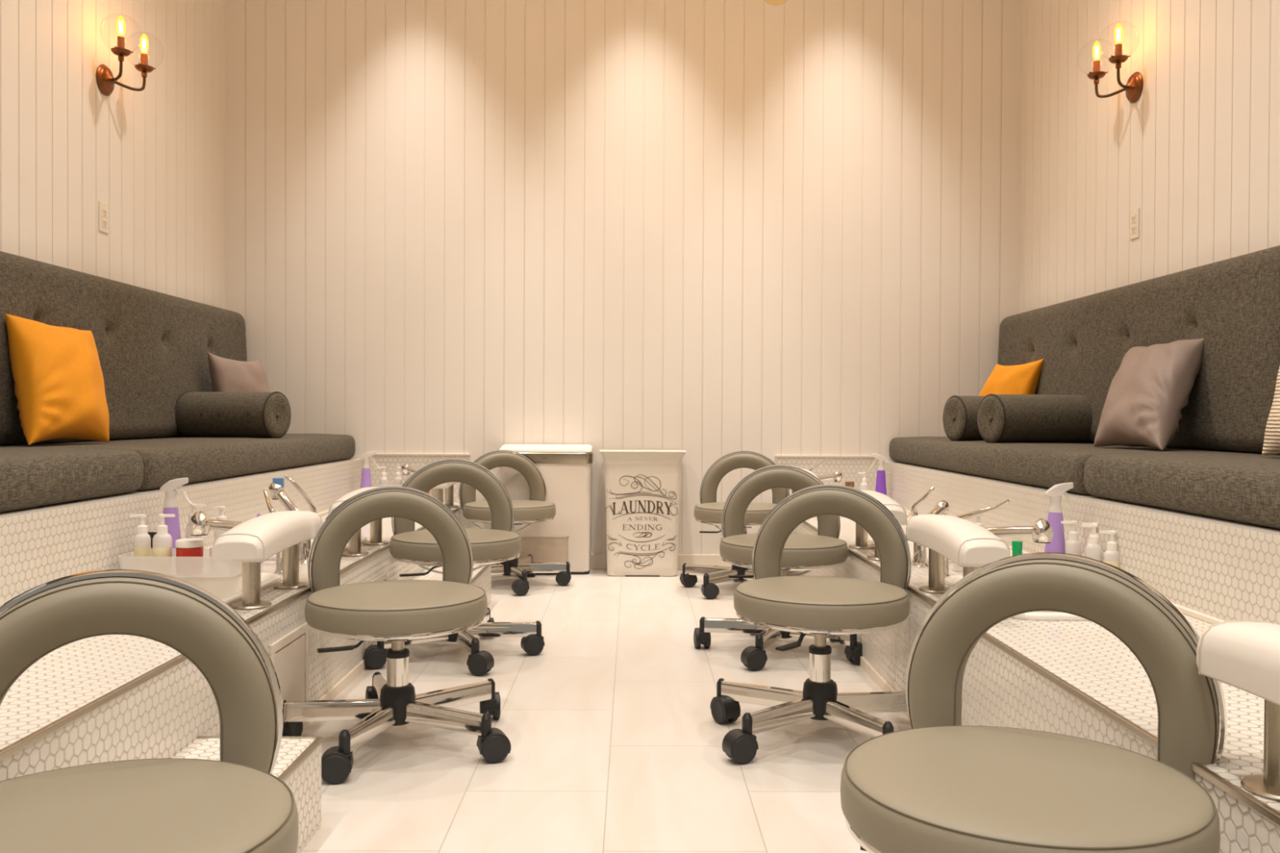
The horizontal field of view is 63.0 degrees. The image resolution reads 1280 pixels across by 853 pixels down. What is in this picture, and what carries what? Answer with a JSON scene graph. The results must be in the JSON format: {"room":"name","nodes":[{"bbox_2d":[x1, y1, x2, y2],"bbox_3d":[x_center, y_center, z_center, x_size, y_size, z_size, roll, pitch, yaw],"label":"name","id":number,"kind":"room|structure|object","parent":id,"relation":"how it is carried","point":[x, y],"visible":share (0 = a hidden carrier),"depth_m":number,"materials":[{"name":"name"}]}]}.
{"room":"salon","nodes":[
{"label":"salon","id":0,"kind":"room"},
{"bbox_2d":[0,0,225,309],"bbox_3d":[-2.141,-1.028,1.579,0.060,3.600,7.610,0,1,0],"label":"wall","id":1,"kind":"structure","parent":0,"point":[155,155],"depth_m":4.27,"materials":[{"name":"white wood"}]},
{"bbox_2d":[98,201,108,234],"bbox_3d":[-2.126,-0.828,4.141,0.009,0.116,0.072,0,1,0],"label":"wall outlet","id":2,"kind":"object","parent":1,"relation":"attached to","point":[103,207],"visible":1,"depth_m":4.13,"materials":[{"name":"beige plastic"}]},
{"bbox_2d":[102,208,106,217],"bbox_3d":[-2.123,-0.849,4.141,0.002,0.032,0.032,0,1,0],"label":"socket","id":3,"kind":"object","parent":2,"relation":"attached to","point":[104,210],"depth_m":4.14,"materials":[{"name":"grey plastic"}]},
{"bbox_2d":[102,218,106,227],"bbox_3d":[-2.123,-0.807,4.141,0.002,0.032,0.032,0,1,0],"label":"socket","id":4,"kind":"object","parent":2,"relation":"attached to","point":[104,220],"depth_m":4.14,"materials":[{"name":"grey plastic"}]},
{"bbox_2d":[96,20,155,96],"bbox_3d":[-2.033,-1.455,4.140,0.188,0.283,0.338,0,1,0],"label":"wall sconce","id":5,"kind":"object","parent":1,"relation":"attached to","point":[105,80],"visible":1,"depth_m":4.12,"materials":[{"name":"orange metal"}]},
{"bbox_2d":[111,35,133,62],"bbox_3d":[-2.010,-1.463,4.041,0.075,0.092,0.078,0,1,0],"label":"candle","id":6,"kind":"object","parent":5,"relation":"on","point":[120,51],"depth_m":4.03,"materials":[{"name":"brown metal"}]},
{"bbox_2d":[134,53,155,77],"bbox_3d":[-2.012,-1.466,4.233,0.075,0.092,0.078,0,1,0],"label":"candle","id":7,"kind":"object","parent":5,"relation":"on","point":[143,67],"depth_m":4.22,"materials":[{"name":"brown metal"}]},
{"bbox_2d":[301,568,911,852],"bbox_3d":[-0.066,0.807,1.644,4.230,0.050,7.670,0,1,0],"label":"floor","id":8,"kind":"structure","parent":0,"point":[612,732],"depth_m":2.48,"materials":[{"name":"tile"}]},
{"bbox_2d":[0,569,298,852],"bbox_3d":[-0.587,0.488,1.104,0.618,0.594,0.613,0,1,-22],"label":"stool","id":9,"kind":"object","parent":8,"relation":"on","point":[234,803],"visible":1,"depth_m":1.29,"materials":[{"name":"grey leather"}]},
{"bbox_2d":[0,453,470,781],"bbox_3d":[-1.482,0.477,1.600,1.273,0.597,7.610,0,1,0],"label":"platform","id":10,"kind":"object","parent":8,"relation":"on","point":[114,697],"visible":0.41,"depth_m":2.42,"materials":[{"name":"tile"}]},
{"bbox_2d":[147,532,156,548],"bbox_3d":[-1.373,0.350,2.946,0.035,0.105,0.007,0,1,0],"label":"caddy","id":11,"kind":"object","parent":10,"relation":"on","point":[151,534],"visible":0.12,"depth_m":2.94,"materials":[{"name":"black plastic"}]},
{"bbox_2d":[160,477,192,548],"bbox_3d":[-1.320,0.280,2.969,0.092,0.270,0.063,0,1,0],"label":"spray bottle","id":12,"kind":"object","parent":10,"relation":"on","point":[171,506],"visible":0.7,"depth_m":2.96,"materials":[{"name":"purple plastic"}]},
{"bbox_2d":[0,251,355,512],"bbox_3d":[-1.783,-0.183,3.071,0.683,0.749,4.610,0,1,0],"label":"sofa","id":13,"kind":"object","parent":10,"relation":"on","point":[153,347],"visible":0.71,"depth_m":3.83,"materials":[{"name":"grey fabric"}]},
{"bbox_2d":[5,314,109,444],"bbox_3d":[-1.882,-0.149,3.430,0.237,0.404,0.570,0,1,0],"label":"throw pillow","id":14,"kind":"object","parent":13,"relation":"on","point":[60,392],"visible":1,"depth_m":3.28,"materials":[{"name":"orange fabric"}]},
{"bbox_2d":[0,448,143,512],"bbox_3d":[-1.775,0.139,1.912,0.681,0.131,2.286,0,1,0],"label":"seat cushion","id":15,"kind":"object","parent":13,"relation":"on","point":[30,477],"depth_m":2.65,"materials":[{"name":"grey fabric"}]},
{"bbox_2d":[0,251,247,445],"bbox_3d":[-2.055,-0.260,4.154,0.153,0.621,2.418,0,1,0],"label":"cushion","id":16,"kind":"object","parent":13,"relation":"on","point":[153,347],"depth_m":4.06,"materials":[{"name":"fabric"}]},
{"bbox_2d":[175,391,291,438],"bbox_3d":[-1.752,-0.050,4.495,0.454,0.202,0.202,0,1,15],"label":"bolster cushion","id":17,"kind":"object","parent":13,"relation":"on","point":[267,415],"visible":0.99,"depth_m":4.42,"materials":[{"name":"grey fabric"}]},
{"bbox_2d":[207,352,271,391],"bbox_3d":[-1.858,-0.148,4.904,0.140,0.370,0.498,0,1,18],"label":"throw pillow","id":18,"kind":"object","parent":13,"relation":"on","point":[227,375],"visible":0.43,"depth_m":4.78,"materials":[{"name":"fabric"}]},
{"bbox_2d":[186,503,205,538],"bbox_3d":[-1.272,0.318,2.990,0.054,0.194,0.042,0,1,0],"label":"pump bottle","id":19,"kind":"object","parent":10,"relation":"on","point":[193,506],"visible":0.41,"depth_m":2.98,"materials":[{"name":"white plastic"}]},
{"bbox_2d":[209,506,226,540],"bbox_3d":[-1.255,0.325,3.115,0.054,0.176,0.042,0,1,0],"label":"pump bottle","id":20,"kind":"object","parent":10,"relation":"on","point":[221,517],"visible":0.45,"depth_m":3.10,"materials":[{"name":"white plastic"}]},
{"bbox_2d":[174,572,282,605],"bbox_3d":[-1.176,0.490,2.602,0.414,0.171,0.574,0,1,0],"label":"basin","id":21,"kind":"object","parent":10,"relation":"on","point":[228,589],"visible":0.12,"depth_m":2.85,"materials":[{"name":"white ceramic"}]},
{"bbox_2d":[117,548,242,577],"bbox_3d":[-1.237,0.372,2.856,0.312,0.055,0.172,0,1,0],"label":"tray","id":22,"kind":"object","parent":21,"relation":"on","point":[174,566],"visible":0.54,"depth_m":2.77,"materials":[{"name":"white plastic"}]},
{"bbox_2d":[128,514,151,556],"bbox_3d":[-1.353,0.316,2.824,0.054,0.158,0.042,0,1,0],"label":"pump bottle","id":23,"kind":"object","parent":22,"relation":"on","point":[142,540],"visible":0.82,"depth_m":2.81,"materials":[{"name":"beige plastic"}]},
{"bbox_2d":[152,514,175,556],"bbox_3d":[-1.282,0.315,2.806,0.052,0.161,0.048,0,1,-39],"label":"pump bottle","id":24,"kind":"object","parent":22,"relation":"on","point":[162,540],"visible":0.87,"depth_m":2.79,"materials":[{"name":"beige plastic"}]},
{"bbox_2d":[175,537,204,556],"bbox_3d":[-1.217,0.351,2.821,0.071,0.090,0.071,0,1,0],"label":"jar","id":25,"kind":"object","parent":22,"relation":"in","point":[193,547],"visible":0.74,"depth_m":2.79,"materials":[{"name":"red plastic"}]},
{"bbox_2d":[168,571,242,577],"bbox_3d":[-1.237,0.398,2.856,0.300,0.003,0.160,0,1,0],"label":"tray","id":26,"kind":"object","parent":22,"relation":"on","point":[174,574],"depth_m":2.78,"materials":[{"name":"white plastic"}]},
{"bbox_2d":[187,488,282,575],"bbox_3d":[-1.087,0.301,2.887,0.156,0.233,0.313,1,1,22],"label":"faucet","id":27,"kind":"object","parent":10,"relation":"on","point":[199,524],"visible":0.5,"depth_m":2.80,"materials":[{"name":"silver metal"}]},
{"bbox_2d":[211,510,322,609],"bbox_3d":[-0.915,0.320,2.597,0.119,0.202,0.490,0,1,0],"label":"footrest","id":28,"kind":"object","parent":10,"relation":"on","point":[253,541],"visible":0.98,"depth_m":2.45,"materials":[{"name":"beige leather"}]},
{"bbox_2d":[268,475,316,564],"bbox_3d":[-1.062,0.281,3.173,0.160,0.269,0.066,0,1,17],"label":"faucet","id":29,"kind":"object","parent":10,"relation":"on","point":[277,489],"visible":0.54,"depth_m":3.17,"materials":[{"name":"silver metal"}]},
{"bbox_2d":[266,534,367,559],"bbox_3d":[-1.183,0.480,3.517,0.414,0.171,0.574,0,1,0],"label":"basin","id":30,"kind":"object","parent":10,"relation":"on","point":[363,538],"visible":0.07,"depth_m":3.67,"materials":[{"name":"white ceramic"}]},
{"bbox_2d":[328,486,389,556],"bbox_3d":[-0.922,0.310,3.507,0.119,0.202,0.490,0,1,0],"label":"footrest","id":31,"kind":"object","parent":10,"relation":"on","point":[375,526],"visible":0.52,"depth_m":3.37,"materials":[{"name":"white leather"}]},
{"bbox_2d":[400,463,434,500],"bbox_3d":[-1.098,0.287,5.223,0.062,0.211,0.257,1,1,33],"label":"faucet","id":32,"kind":"object","parent":10,"relation":"on","point":[406,468],"visible":0.24,"depth_m":5.12,"materials":[{"name":"silver metal"}]},
{"bbox_2d":[432,482,458,507],"bbox_3d":[-0.932,0.294,4.967,0.119,0.202,0.490,0,1,0],"label":"footrest","id":33,"kind":"object","parent":10,"relation":"on","point":[448,486],"visible":0.28,"depth_m":5.01,"materials":[{"name":"silver metal"}]},
{"bbox_3d":[-1.193,0.463,4.987,0.414,0.171,0.574,0,1,0],"label":"basin","id":34,"kind":"object","parent":10,"relation":"on","visible":0},
{"bbox_2d":[360,451,377,488],"bbox_3d":[-1.339,0.256,5.154,0.092,0.270,0.063,0,1,0],"label":"spray bottle","id":35,"kind":"object","parent":34,"relation":"on","point":[366,482],"visible":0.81,"depth_m":5.14,"materials":[{"name":"purple plastic"}]},
{"bbox_2d":[376,482,405,487],"bbox_3d":[-1.229,0.329,5.195,0.150,0.090,0.110,0,1,0],"label":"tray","id":36,"kind":"object","parent":34,"relation":"on","point":[378,485],"visible":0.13,"depth_m":5.14,"materials":[{"name":"white plastic"}]},
{"bbox_2d":[377,466,388,484],"bbox_3d":[-1.280,0.283,5.189,0.054,0.168,0.042,0,1,0],"label":"pump bottle","id":37,"kind":"object","parent":36,"relation":"in","point":[384,479],"visible":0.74,"depth_m":5.18,"materials":[{"name":"white plastic"}]},
{"bbox_2d":[394,466,402,484],"bbox_3d":[-1.198,0.283,5.195,0.054,0.168,0.042,0,1,0],"label":"pump bottle","id":38,"kind":"object","parent":36,"relation":"in","point":[397,480],"visible":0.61,"depth_m":5.18,"materials":[{"name":"white plastic"}]},
{"bbox_2d":[170,736,322,852],"bbox_3d":[-0.734,0.690,1.744,0.242,0.174,0.562,0,1,0],"label":"tiled step","id":39,"kind":"structure","parent":8,"relation":"on","point":[298,764],"depth_m":1.94,"materials":[{"name":"tile"}]},
{"bbox_2d":[282,485,511,784],"bbox_3d":[-0.607,0.466,2.560,0.567,0.605,0.586,0,1,-16],"label":"stool","id":40,"kind":"object","parent":8,"relation":"on","point":[394,612],"visible":0.98,"depth_m":2.51,"materials":[{"name":"grey leather"}]},
{"bbox_2d":[411,564,491,606],"bbox_3d":[-0.751,0.664,4.088,0.242,0.174,0.732,0,1,0],"label":"tiled step","id":41,"kind":"structure","parent":8,"relation":"on","point":[481,577],"depth_m":4.19,"materials":[{"name":"tile"}]},
{"bbox_2d":[363,458,544,675],"bbox_3d":[-0.610,0.439,3.451,0.581,0.640,0.610,0,1,-12],"label":"stool","id":42,"kind":"object","parent":8,"relation":"on","point":[496,544],"visible":0.77,"depth_m":3.46,"materials":[{"name":"grey leather"}]},
{"bbox_2d":[458,449,571,595],"bbox_3d":[-0.615,0.431,4.867,0.589,0.624,0.591,0,1,-14],"label":"stool","id":43,"kind":"object","parent":8,"relation":"on","point":[535,510],"visible":0.69,"depth_m":4.87,"materials":[{"name":"grey leather"}]},
{"bbox_2d":[499,444,593,574],"bbox_3d":[-0.478,0.416,5.295,0.474,0.647,0.221,0,1,0],"label":"cabinet","id":44,"kind":"object","parent":8,"relation":"on","point":[566,469],"visible":0.56,"depth_m":5.21,"materials":[{"name":"white wood"}]},
{"bbox_2d":[599,449,686,577],"bbox_3d":[0.012,0.432,5.260,0.434,0.620,0.244,0,1,0],"label":"laundry hamper","id":45,"kind":"object","parent":8,"relation":"on","point":[642,486],"visible":1,"depth_m":5.16,"materials":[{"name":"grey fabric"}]},
{"bbox_2d":[680,450,792,599],"bbox_3d":[0.476,0.434,4.792,0.613,0.630,0.599,0,1,9],"label":"stool","id":46,"kind":"object","parent":8,"relation":"on","point":[709,511],"visible":0.57,"depth_m":4.83,"materials":[{"name":"grey leather"}]},
{"bbox_2d":[693,465,862,671],"bbox_3d":[0.472,0.453,3.545,0.580,0.619,0.613,0,1,6],"label":"stool","id":47,"kind":"object","parent":8,"relation":"on","point":[801,552],"visible":0.66,"depth_m":3.54,"materials":[{"name":"grey leather"}]},
{"bbox_2d":[710,484,911,764],"bbox_3d":[0.464,0.467,2.619,0.598,0.611,0.605,0,1,16],"label":"stool","id":48,"kind":"object","parent":8,"relation":"on","point":[822,607],"visible":0.8,"depth_m":2.58,"materials":[{"name":"grey leather"}]},
{"bbox_2d":[774,454,1279,852],"bbox_3d":[1.355,0.490,1.620,1.272,0.597,7.610,0,1,0],"label":"platform","id":49,"kind":"object","parent":8,"relation":"on","point":[1077,678],"visible":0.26,"depth_m":2.23,"materials":[{"name":"tile"}]},
{"bbox_2d":[791,468,822,497],"bbox_3d":[0.758,0.303,4.929,0.119,0.202,0.490,0,1,0],"label":"footrest","id":50,"kind":"object","parent":49,"relation":"on","point":[811,473],"visible":0.05,"depth_m":4.88,"materials":[{"name":"white leather"}]},
{"bbox_2d":[808,460,842,482],"bbox_3d":[0.909,0.286,5.226,0.072,0.232,0.278,0,1,-37],"label":"faucet","id":51,"kind":"object","parent":49,"relation":"on","point":[837,476],"visible":0.39,"depth_m":5.15,"materials":[{"name":"silver metal"}]},
{"bbox_2d":[848,489,906,560],"bbox_3d":[0.769,0.319,3.469,0.119,0.202,0.490,0,1,0],"label":"footrest","id":52,"kind":"object","parent":49,"relation":"on","point":[898,511],"visible":0.48,"depth_m":3.33,"materials":[{"name":"white leather"}]},
{"bbox_2d":[911,487,949,568],"bbox_3d":[0.896,0.302,3.220,0.074,0.244,0.206,1,1,30],"label":"faucet","id":53,"kind":"object","parent":49,"relation":"on","point":[942,507],"visible":0.56,"depth_m":3.15,"materials":[{"name":"silver metal"}]},
{"bbox_2d":[867,537,1022,562],"bbox_3d":[1.027,0.490,3.533,0.414,0.171,0.574,0,1,0],"label":"basin","id":54,"kind":"object","parent":49,"relation":"on","point":[870,540],"visible":0.06,"depth_m":3.75,"materials":[{"name":"white ceramic"}]},
{"bbox_2d":[906,514,1010,593],"bbox_3d":[0.775,0.329,2.579,0.119,0.202,0.490,0,1,0],"label":"footrest","id":55,"kind":"object","parent":49,"relation":"on","point":[966,544],"visible":0.75,"depth_m":2.47,"materials":[{"name":"white leather"}]},
{"bbox_2d":[953,562,963,571],"bbox_3d":[0.941,0.360,3.071,0.038,0.130,0.038,0,1,0],"label":"jar","id":56,"kind":"object","parent":49,"relation":"on","point":[956,568],"visible":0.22,"depth_m":3.06,"materials":[{"name":"white plastic"}]},
{"bbox_2d":[975,514,983,527],"bbox_3d":[1.000,0.341,3.101,0.054,0.168,0.042,0,1,0],"label":"pump bottle","id":57,"kind":"object","parent":49,"relation":"on","point":[979,520],"visible":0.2,"depth_m":3.10,"materials":[{"name":"white plastic"}]},
{"bbox_2d":[944,499,1053,577],"bbox_3d":[0.960,0.311,2.853,0.333,0.234,0.068,1,1,41],"label":"faucet","id":58,"kind":"object","parent":49,"relation":"on","point":[1042,531],"visible":0.48,"depth_m":2.79,"materials":[{"name":"silver metal"}]},
{"bbox_2d":[1011,540,1022,555],"bbox_3d":[1.072,0.376,2.967,0.029,0.101,0.029,0,1,0],"label":"tube","id":59,"kind":"object","parent":49,"relation":"on","point":[1017,545],"visible":0.46,"depth_m":2.96,"materials":[{"name":"green plastic"}]},
{"bbox_2d":[1044,482,1077,553],"bbox_3d":[1.187,0.293,2.947,0.092,0.270,0.063,0,1,0],"label":"spray bottle","id":60,"kind":"object","parent":49,"relation":"on","point":[1055,517],"visible":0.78,"depth_m":2.93,"materials":[{"name":"purple plastic"}]},
{"bbox_2d":[944,575,1183,620],"bbox_3d":[1.034,0.500,2.618,0.414,0.171,0.574,0,1,0],"label":"basin","id":61,"kind":"object","parent":49,"relation":"on","point":[951,580],"visible":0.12,"depth_m":2.34,"materials":[{"name":"white ceramic"}]},
{"bbox_2d":[1061,520,1081,555],"bbox_3d":[1.197,0.336,2.897,0.054,0.150,0.042,0,1,0],"label":"pump bottle","id":62,"kind":"object","parent":49,"relation":"on","point":[1073,545],"visible":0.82,"depth_m":2.89,"materials":[{"name":"white plastic"}]},
{"bbox_2d":[888,244,1279,528],"bbox_3d":[1.640,-0.167,3.095,0.683,0.749,4.610,0,1,0],"label":"sofa","id":63,"kind":"object","parent":49,"relation":"on","point":[1215,465],"visible":0.72,"depth_m":3.35,"materials":[{"name":"grey fabric"}]},
{"bbox_2d":[942,395,985,440],"bbox_3d":[1.595,-0.035,4.610,0.474,0.202,0.202,0,1,-12],"label":"bolster cushion","id":64,"kind":"object","parent":63,"relation":"on","point":[960,413],"visible":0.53,"depth_m":4.52,"materials":[{"name":"grey fabric"}]},
{"bbox_2d":[978,358,1044,395],"bbox_3d":[1.734,-0.129,4.966,0.160,0.365,0.506,0,1,-20],"label":"throw pillow","id":65,"kind":"object","parent":63,"relation":"on","point":[1024,379],"visible":0.46,"depth_m":4.85,"materials":[{"name":"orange fabric"}]},
{"bbox_2d":[977,393,1092,443],"bbox_3d":[1.647,-0.031,4.266,0.494,0.202,0.202,0,1,-13],"label":"bolster cushion","id":66,"kind":"object","parent":63,"relation":"on","point":[1001,418],"visible":0.78,"depth_m":4.18,"materials":[{"name":"grey fabric"}]},
{"bbox_2d":[888,436,1279,495],"bbox_3d":[1.630,0.130,4.245,0.681,0.131,2.316,0,1,0],"label":"seat cushion","id":67,"kind":"object","parent":63,"relation":"on","point":[1042,464],"depth_m":3.65,"materials":[{"name":"grey fabric"}]},
{"bbox_2d":[997,244,1279,453],"bbox_3d":[1.898,-0.241,4.182,0.153,0.621,2.418,0,1,0],"label":"cushion","id":68,"kind":"object","parent":63,"relation":"on","point":[1232,304],"depth_m":3.48,"materials":[{"name":"grey fabric"}]},
{"bbox_2d":[1093,337,1204,449],"bbox_3d":[1.706,-0.110,3.526,0.295,0.360,0.630,0,1,0],"label":"throw pillow","id":69,"kind":"object","parent":63,"relation":"on","point":[1146,397],"visible":1,"depth_m":3.40,"materials":[{"name":"grey fabric"}]},
{"bbox_2d":[1084,453,1279,528],"bbox_3d":[1.646,0.155,1.937,0.681,0.131,2.286,0,1,0],"label":"seat cushion","id":70,"kind":"object","parent":63,"relation":"on","point":[1245,488],"depth_m":2.51,"materials":[{"name":"grey fabric"}]},
{"bbox_2d":[1262,366,1279,456],"bbox_3d":[1.752,-0.120,2.621,0.233,0.400,0.619,0,1,0],"label":"throw pillow","id":71,"kind":"object","parent":63,"relation":"on","point":[1271,446],"visible":1,"depth_m":2.71,"materials":[{"name":"fabric"}]},
{"bbox_2d":[1081,522,1098,546],"bbox_3d":[1.255,0.339,2.898,0.054,0.145,0.042,0,1,0],"label":"pump bottle","id":72,"kind":"object","parent":49,"relation":"on","point":[1090,534],"visible":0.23,"depth_m":2.89,"materials":[{"name":"white plastic"}]},
{"bbox_2d":[1081,524,1102,561],"bbox_3d":[1.217,0.337,2.813,0.054,0.150,0.042,0,1,0],"label":"pump bottle","id":73,"kind":"object","parent":49,"relation":"on","point":[1093,548],"visible":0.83,"depth_m":2.80,"materials":[{"name":"white plastic"}]},
{"bbox_2d":[1099,530,1119,568],"bbox_3d":[1.250,0.345,2.778,0.054,0.136,0.042,0,1,0],"label":"pump bottle","id":74,"kind":"object","parent":49,"relation":"on","point":[1111,556],"visible":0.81,"depth_m":2.77,"materials":[{"name":"beige plastic"}]},
{"bbox_2d":[1195,620,1279,801],"bbox_3d":[0.785,0.345,1.129,0.119,0.202,0.490,0,1,0],"label":"footrest","id":75,"kind":"object","parent":49,"relation":"on","point":[1242,655],"visible":1,"depth_m":1.27,"materials":[{"name":"white leather"}]},
{"bbox_3d":[1.017,0.474,4.973,0.414,0.171,0.574,0,1,0],"label":"basin","id":76,"kind":"object","parent":49,"relation":"on","visible":0},
{"bbox_2d":[844,481,854,488],"bbox_3d":[1.051,0.339,5.232,0.046,0.125,0.046,0,1,0],"label":"jar","id":77,"kind":"object","parent":76,"relation":"on","point":[851,484],"visible":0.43,"depth_m":5.21,"materials":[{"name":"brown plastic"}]},
{"bbox_2d":[857,471,868,490],"bbox_3d":[1.110,0.306,5.192,0.054,0.158,0.042,0,1,0],"label":"pump bottle","id":78,"kind":"object","parent":76,"relation":"on","point":[864,486],"visible":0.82,"depth_m":5.18,"materials":[{"name":"white plastic"}]},
{"bbox_2d":[869,453,887,495],"bbox_3d":[1.183,0.268,5.182,0.090,0.270,0.063,0,1,0],"label":"spray bottle","id":79,"kind":"object","parent":76,"relation":"on","point":[881,486],"visible":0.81,"depth_m":5.17,"materials":[{"name":"purple plastic"}]},
{"bbox_2d":[840,552,1226,852],"bbox_3d":[0.453,0.487,1.262,0.622,0.604,0.615,1,1,31],"label":"stool","id":80,"kind":"object","parent":8,"relation":"on","point":[940,784],"visible":0.97,"depth_m":1.33,"materials":[{"name":"grey leather"}]},
{"bbox_2d":[225,0,1022,554],"bbox_3d":[-0.084,-1.060,5.428,4.110,3.600,0.060,0,1,0],"label":"wall","id":81,"kind":"structure","parent":0,"point":[709,230],"depth_m":5.40,"materials":[{"name":"white wood"}]},
{"bbox_2d":[590,554,731,569],"bbox_3d":[-0.092,0.701,5.410,1.560,0.078,0.014,0,1,0],"label":"baseboard","id":82,"kind":"structure","parent":81,"relation":"attached to","point":[597,561],"depth_m":5.41,"materials":[{"name":"beige paint"}]},
{"bbox_2d":[1019,0,1279,313],"bbox_3d":[2.028,-1.008,1.608,0.060,3.600,7.610,0,1,0],"label":"wall","id":83,"kind":"structure","parent":0,"point":[1197,153],"depth_m":4.08,"materials":[{"name":"white wood"}]},
{"bbox_2d":[1087,27,1142,102],"bbox_3d":[1.887,-1.436,4.168,0.188,0.283,0.338,0,1,0],"label":"wall sconce","id":84,"kind":"object","parent":83,"relation":"attached to","point":[1133,87],"visible":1,"depth_m":4.14,"materials":[{"name":"orange metal"}]},
{"bbox_2d":[1087,60,1107,84],"bbox_3d":[1.865,-1.447,4.267,0.075,0.092,0.078,0,1,0],"label":"candle","id":85,"kind":"object","parent":84,"relation":"on","point":[1096,74],"depth_m":4.25,"materials":[{"name":"brown metal"}]},
{"bbox_2d":[1108,43,1130,68],"bbox_3d":[1.866,-1.445,4.075,0.075,0.092,0.078,0,1,0],"label":"candle","id":86,"kind":"object","parent":84,"relation":"on","point":[1118,58],"depth_m":4.06,"materials":[{"name":"brown metal"}]},
{"bbox_2d":[1129,208,1139,239],"bbox_3d":[1.975,-0.808,4.170,0.009,0.116,0.072,0,1,0],"label":"wall outlet","id":87,"kind":"object","parent":83,"relation":"attached to","point":[1135,214],"visible":1,"depth_m":4.16,"materials":[{"name":"beige plastic"}]},
{"bbox_2d":[1131,214,1135,223],"bbox_3d":[1.972,-0.829,4.170,0.002,0.032,0.032,0,1,0],"label":"socket","id":88,"kind":"object","parent":87,"relation":"attached to","point":[1133,216],"depth_m":4.17,"materials":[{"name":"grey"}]},
{"bbox_2d":[1131,224,1135,234],"bbox_3d":[1.972,-0.787,4.171,0.002,0.032,0.032,0,1,0],"label":"socket","id":89,"kind":"object","parent":87,"relation":"attached to","point":[1133,226],"depth_m":4.17,"materials":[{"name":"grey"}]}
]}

